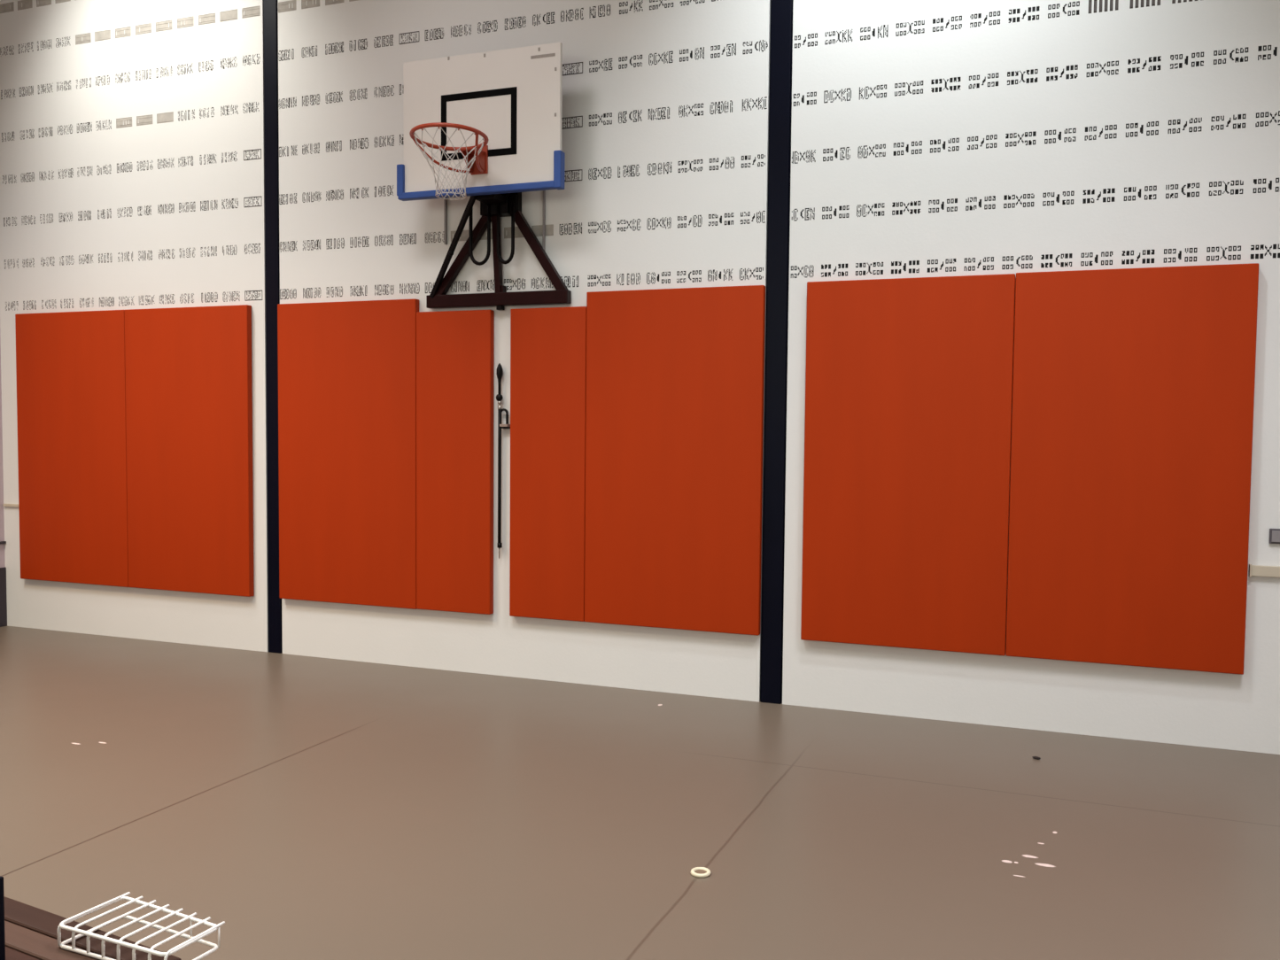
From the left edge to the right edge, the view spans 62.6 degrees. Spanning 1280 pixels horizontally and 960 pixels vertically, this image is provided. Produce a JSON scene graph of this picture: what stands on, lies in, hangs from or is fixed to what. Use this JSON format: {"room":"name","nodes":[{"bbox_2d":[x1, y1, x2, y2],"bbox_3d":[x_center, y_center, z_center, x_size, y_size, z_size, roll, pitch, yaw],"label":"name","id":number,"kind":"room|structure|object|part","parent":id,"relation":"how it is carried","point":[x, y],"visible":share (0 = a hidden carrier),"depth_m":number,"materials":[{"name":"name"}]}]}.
{"room":"indoor gymnasium","nodes":[
{"label":"indoor gymnasium","id":0,"kind":"room"},
{"bbox_2d":[0,337,5,567],"bbox_3d":[-6.814,-1.439,3.256,0.150,5.600,10.900,2,3,20],"label":"wall","id":1,"kind":"structure","parent":0,"point":[2,515],"depth_m":8.17,"materials":[{"name":"paint"}]},
{"bbox_2d":[0,541,7,627],"bbox_3d":[-6.776,1.030,3.300,0.018,0.665,10.499,2,3,20],"label":"baseboard","id":2,"kind":"structure","parent":1,"relation":"attached to","point":[3,570],"depth_m":8.19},
{"bbox_2d":[0,0,1279,754],"bbox_3d":[0.101,-1.523,6.319,10.680,5.600,0.160,2,3,20],"label":"wall","id":3,"kind":"structure","parent":0,"point":[930,138],"depth_m":6.19,"materials":[{"name":"white paint"}]},
{"bbox_2d":[3,504,18,507],"bbox_3d":[-4.851,0.197,8.144,0.193,0.022,0.016,2,3,20],"label":"rail","id":4,"kind":"object","parent":3,"relation":"attached to","point":[4,505],"visible":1,"depth_m":8.14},
{"bbox_2d":[15,310,128,587],"bbox_3d":[-4.244,-0.238,7.881,1.080,2.024,0.049,2,3,20],"label":"pad","id":5,"kind":"object","parent":3,"relation":"attached to","point":[71,369],"visible":1,"depth_m":7.85,"materials":[{"name":"orange fabric"}]},
{"bbox_2d":[124,304,254,597],"bbox_3d":[-3.220,-0.210,7.501,1.101,2.024,0.049,2,3,20],"label":"pad","id":6,"kind":"object","parent":3,"relation":"attached to","point":[189,370],"visible":1,"depth_m":7.46,"materials":[{"name":"orange fabric"}]},
{"bbox_2d":[277,298,418,609],"bbox_3d":[-1.956,-0.176,7.032,1.090,2.014,0.049,2,3,20],"label":"pad","id":7,"kind":"object","parent":3,"relation":"attached to","point":[347,369],"visible":1,"depth_m":7.00,"materials":[{"name":"orange fabric"}]},
{"bbox_2d":[416,310,494,614],"bbox_3d":[-1.189,-0.114,6.750,0.542,1.926,0.049,2,3,20],"label":"pad","id":8,"kind":"object","parent":3,"relation":"attached to","point":[455,349],"visible":1,"depth_m":6.72,"materials":[{"name":"orange fabric"}]},
{"bbox_2d":[396,41,571,310],"bbox_3d":[-1.017,-1.792,6.170,1.107,1.494,0.874,2,3,20],"label":"basketball hoop","id":9,"kind":"object","parent":3,"relation":"attached to","point":[485,127],"visible":1,"depth_m":6.30,"materials":[{"name":"white plastic"}]},
{"bbox_3d":[-1.236,-1.980,6.699,0.012,0.950,0.019,2,3,20],"label":"wall rail","id":10,"kind":"part","parent":9,"relation":"part of","materials":[{"name":"grey metal"}]},
{"bbox_3d":[-0.881,-1.429,6.569,0.081,0.532,0.056,2,3,20],"label":"post","id":11,"kind":"part","parent":9,"relation":"part of","materials":[{"name":"black metal"}]},
{"bbox_3d":[-0.588,-1.907,6.461,0.012,1.060,0.019,2,3,20],"label":"wall rail","id":12,"kind":"part","parent":9,"relation":"part of","materials":[{"name":"grey metal"}]},
{"bbox_2d":[496,363,510,558],"bbox_3d":[-0.867,-0.118,6.630,0.086,1.231,0.050,2,3,20],"label":"pole","id":13,"kind":"object","parent":3,"relation":"attached to","point":[500,372],"visible":1,"depth_m":6.62,"materials":[{"name":"black metal"}]},
{"bbox_3d":[-0.884,-0.517,6.613,0.045,0.047,0.036,2,3,20],"label":"knob","id":14,"kind":"part","parent":13,"relation":"part of","materials":[{"name":"black plastic"}]},
{"bbox_3d":[-0.883,-0.009,6.636,0.029,0.874,0.029,2,3,20],"label":"rod","id":15,"kind":"part","parent":13,"relation":"part of","materials":[{"name":"black plastic"}]},
{"bbox_3d":[-0.881,-0.634,6.607,0.040,0.198,0.040,2,3,20],"label":"handle","id":16,"kind":"part","parent":13,"relation":"part of","materials":[{"name":"black plastic"}]},
{"bbox_2d":[509,306,586,621],"bbox_3d":[-0.567,-0.097,6.519,0.512,1.924,0.049,2,3,20],"label":"pad","id":17,"kind":"object","parent":3,"relation":"attached to","point":[548,345],"visible":1,"depth_m":6.49,"materials":[{"name":"orange fabric"}]},
{"bbox_2d":[584,285,765,636],"bbox_3d":[0.189,-0.120,6.237,1.095,2.010,0.049,2,3,20],"label":"pad","id":18,"kind":"object","parent":3,"relation":"attached to","point":[674,406],"visible":1,"depth_m":6.20,"materials":[{"name":"orange fabric"}]},
{"bbox_2d":[800,273,1015,655],"bbox_3d":[1.447,-0.086,5.771,1.099,2.021,0.049,2,3,20],"label":"pad","id":19,"kind":"object","parent":3,"relation":"attached to","point":[909,381],"visible":1,"depth_m":5.74,"materials":[{"name":"orange fabric"}]},
{"bbox_2d":[1005,263,1258,674],"bbox_3d":[2.488,-0.060,5.385,1.117,2.025,0.049,2,3,20],"label":"pad","id":20,"kind":"object","parent":3,"relation":"attached to","point":[1133,389],"visible":1,"depth_m":5.35,"materials":[{"name":"orange fabric"}]},
{"bbox_2d":[1248,564,1279,577],"bbox_3d":[4.038,0.476,4.846,2.168,0.063,0.026,2,3,20],"label":"rail","id":21,"kind":"object","parent":3,"relation":"attached to","point":[1255,570],"visible":1,"depth_m":5.19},
{"bbox_2d":[1268,528,1279,543],"bbox_3d":[3.170,0.278,5.163,0.146,0.074,0.018,2,3,20],"label":"wall socket","id":22,"kind":"object","parent":3,"relation":"attached to","point":[1274,533],"visible":1,"depth_m":5.17,"materials":[{"name":"grey plastic"}]},
{"bbox_3d":[3.168,0.278,5.157,0.128,0.056,0.006,2,3,20],"label":"plate","id":23,"kind":"part","parent":22,"relation":"part of","materials":[{"name":"grey plastic"}]},
{"bbox_2d":[0,626,1279,959],"bbox_3d":[-1.773,1.558,1.490,11.080,0.120,10.950,2,3,20],"label":"floor","id":24,"kind":"structure","parent":0,"point":[310,807],"depth_m":4.24,"materials":[{"name":"beige plastic"}]},
{"bbox_2d":[0,876,5,959],"bbox_3d":[-1.350,1.133,2.104,0.125,0.678,0.090,2,3,20],"label":"post","id":25,"kind":"object","parent":24,"relation":"on","point":[2,894],"visible":1,"depth_m":2.11,"materials":[{"name":"metal"}]},
{"bbox_2d":[4,896,181,959],"bbox_3d":[-1.575,1.241,2.487,1.176,0.420,0.222,2,3,27],"label":"slatted bench","id":26,"kind":"object","parent":24,"relation":"on","point":[30,932],"visible":0.76,"depth_m":2.38,"materials":[{"name":"brown wood"}]},
{"bbox_2d":[57,892,224,959],"bbox_3d":[-1.110,1.013,2.345,0.330,0.056,0.181,2,3,27],"label":"wire basket","id":27,"kind":"object","parent":26,"relation":"on","point":[89,934],"visible":1,"depth_m":2.33,"materials":[{"name":"white metal"}]},
{"bbox_2d":[263,0,282,653],"bbox_3d":[-2.497,-1.594,7.267,0.125,5.600,0.139,2,3,20],"label":"steel column","id":28,"kind":"structure","parent":24,"relation":"on","point":[270,7],"depth_m":7.22,"materials":[{"name":"black metal"}]},
{"bbox_2d":[690,867,711,877],"bbox_3d":[0.216,1.400,3.756,0.073,0.015,0.073,2,3,20],"label":"ring","id":29,"kind":"object","parent":24,"relation":"on","point":[697,872],"visible":1,"depth_m":3.75,"materials":[{"name":"beige plastic"}]},
{"bbox_2d":[760,0,793,704],"bbox_3d":[0.807,-1.503,6.042,0.134,5.600,0.139,2,3,20],"label":"steel column","id":30,"kind":"structure","parent":24,"relation":"on","point":[781,11],"depth_m":6.01,"materials":[{"name":"black metal"}]}
]}

